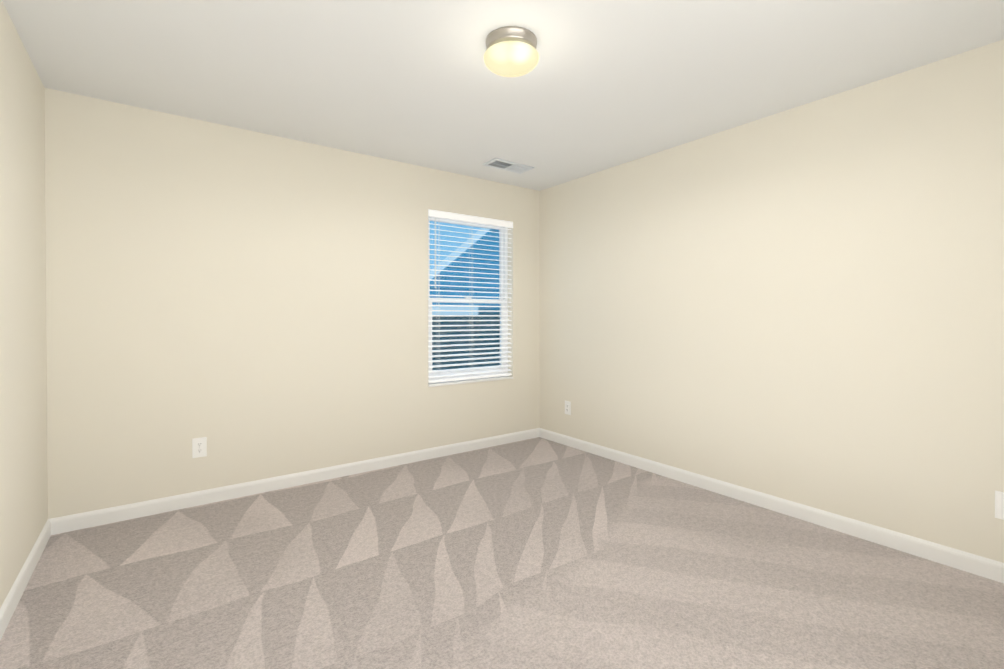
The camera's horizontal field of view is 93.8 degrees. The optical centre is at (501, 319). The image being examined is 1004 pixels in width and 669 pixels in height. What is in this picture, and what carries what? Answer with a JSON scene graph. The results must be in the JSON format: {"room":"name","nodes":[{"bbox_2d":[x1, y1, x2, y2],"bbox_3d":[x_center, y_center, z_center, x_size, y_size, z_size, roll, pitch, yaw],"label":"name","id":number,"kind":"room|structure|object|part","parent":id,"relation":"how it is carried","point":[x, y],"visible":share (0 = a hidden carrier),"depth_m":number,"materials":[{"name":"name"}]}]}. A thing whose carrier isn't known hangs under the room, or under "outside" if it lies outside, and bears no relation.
{"room":"empty bedroom","nodes":[
{"label":"empty bedroom","id":0,"kind":"room"},
{"bbox_2d":[0,0,47,607],"bbox_3d":[-1.375,-0.029,0.928,0.150,2.440,3.950,0,1,-36],"label":"wall","id":1,"kind":"structure","parent":0,"point":[23,444],"depth_m":2.09,"materials":[{"name":"paint"}]},
{"bbox_2d":[0,519,50,639],"bbox_3d":[-1.354,1.146,1.046,0.013,0.088,3.800,0,1,-36],"label":"baseboard","id":2,"kind":"structure","parent":1,"relation":"attached to","point":[11,601],"depth_m":2.04,"materials":[{"name":"paint"}]},
{"bbox_2d":[45,88,539,518],"bbox_3d":[-1.100,-0.051,3.676,3.850,2.440,0.150,0,1,-36],"label":"wall","id":3,"kind":"structure","parent":0,"point":[251,305],"depth_m":3.11,"materials":[{"name":"paint"}]},
{"bbox_2d":[192,437,206,457],"bbox_3d":[-1.919,0.810,2.981,0.078,0.124,0.009,0,1,-36],"label":"electrical outlet","id":4,"kind":"object","parent":3,"relation":"attached to","point":[199,447],"visible":1,"depth_m":2.98,"materials":[{"name":"white plastic"}]},
{"bbox_2d":[49,428,538,534],"bbox_3d":[-1.052,1.126,3.619,3.550,0.088,0.013,0,1,-36],"label":"baseboard","id":5,"kind":"structure","parent":3,"relation":"attached to","point":[74,522],"depth_m":3.18,"materials":[{"name":"paint"}]},
{"bbox_2d":[428,216,511,383],"bbox_3d":[-0.299,-0.194,4.260,0.895,1.474,0.127,0,1,-36],"label":"window","id":6,"kind":"structure","parent":3,"relation":"in","point":[506,315],"depth_m":4.24,"materials":[{"name":"white plastic"}]},
{"bbox_3d":[-0.326,-0.525,4.294,0.819,0.735,0.025,0,1,-36],"label":"window sash","id":7,"kind":"part","parent":6,"relation":"part of","materials":[{"name":"white plastic"}]},
{"bbox_3d":[-0.310,0.150,4.278,0.819,0.711,0.026,0,1,-36],"label":"window sash","id":8,"kind":"part","parent":6,"relation":"part of","materials":[{"name":"white plastic"}]},
{"bbox_3d":[-0.276,0.521,4.235,0.879,0.018,0.050,0,1,-36],"label":"window blind bottom rail","id":9,"kind":"part","parent":6,"relation":"part of","materials":[{"name":"white plastic"}]},
{"bbox_2d":[428,376,512,386],"bbox_3d":[-0.275,0.552,4.234,0.893,0.016,0.087,0,1,-36],"label":"window sill","id":10,"kind":"structure","parent":3,"relation":"attached to","point":[466,381],"depth_m":4.19,"materials":[{"name":"paint"}]},
{"bbox_2d":[0,437,1003,668],"bbox_3d":[0.070,1.232,2.095,3.850,0.100,4.100,0,1,-36],"label":"floor","id":11,"kind":"structure","parent":0,"point":[538,553],"depth_m":2.09,"materials":[{"name":"carpet"}]},
{"bbox_2d":[2,0,1003,190],"bbox_3d":[0.070,-1.318,2.075,3.850,0.120,4.100,0,1,-36],"label":"ceiling","id":12,"kind":"structure","parent":0,"point":[603,85],"depth_m":2.32,"materials":[{"name":"paint"}]},
{"bbox_2d":[482,158,533,173],"bbox_3d":[0.055,-1.266,3.876,0.400,0.016,0.190,0,1,-36],"label":"ceiling vent","id":13,"kind":"object","parent":12,"relation":"in","point":[497,163],"visible":1,"depth_m":3.86,"materials":[{"name":"white metal"}]},
{"bbox_2d":[483,26,538,76],"bbox_3d":[0.042,-1.191,2.123,0.252,0.134,0.252,0,1,-36],"label":"ceiling light","id":14,"kind":"object","parent":12,"relation":"attached to","point":[511,51],"visible":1,"depth_m":2.04,"materials":[{"name":"white glass"}]},
{"bbox_2d":[540,39,1003,562],"bbox_3d":[1.605,-0.046,3.121,0.150,2.440,3.950,0,1,-36],"label":"wall","id":15,"kind":"structure","parent":0,"point":[803,304],"depth_m":2.72,"materials":[{"name":"paint"}]},
{"bbox_2d":[565,401,570,414],"bbox_3d":[0.607,0.814,4.350,0.009,0.124,0.078,0,1,-36],"label":"electrical outlet","id":16,"kind":"object","parent":15,"relation":"attached to","point":[568,407],"visible":1,"depth_m":4.34,"materials":[{"name":"white plastic"}]},
{"bbox_2d":[539,428,1003,582],"bbox_3d":[1.495,1.129,3.143,0.013,0.088,3.800,0,1,-36],"label":"baseboard","id":17,"kind":"structure","parent":15,"relation":"attached to","point":[988,568],"depth_m":2.72,"materials":[{"name":"paint"}]},
{"bbox_2d":[995,491,1003,519],"bbox_3d":[2.261,0.837,2.103,0.009,0.124,0.078,0,1,-36],"label":"electrical outlet","id":18,"kind":"object","parent":15,"relation":"attached to","point":[999,504],"visible":1,"depth_m":2.12,"materials":[{"name":"white plastic"}]},
{"label":"outside","id":19,"kind":"structure","parent":0,"visible":0},
{"bbox_2d":[429,221,503,383],"bbox_3d":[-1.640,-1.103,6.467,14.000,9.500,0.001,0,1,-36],"label":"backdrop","id":20,"kind":"structure","parent":19,"point":[467,245],"depth_m":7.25,"materials":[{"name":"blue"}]},
{"bbox_3d":[-0.276,-0.910,4.223,0.885,0.039,0.054,0,1,-36],"label":"blind headrail","id":21,"kind":"object","parent":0,"visible":0},
{"bbox_2d":[428,209,512,227],"bbox_3d":[-0.257,-0.900,4.197,0.892,0.060,0.010,0,1,-36],"label":"blind valance","id":22,"kind":"object","parent":21,"relation":"attached to","point":[463,217],"visible":1,"depth_m":4.17,"materials":[{"name":"white plastic"}]},
{"bbox_2d":[435,218,507,306],"bbox_3d":[-0.255,-0.507,4.202,0.778,0.774,0.008,0,1,-36],"label":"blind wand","id":23,"kind":"object","parent":21,"relation":"hanging from","point":[507,260],"visible":0.98,"depth_m":4.42,"materials":[{"name":"white plastic"}]}
]}

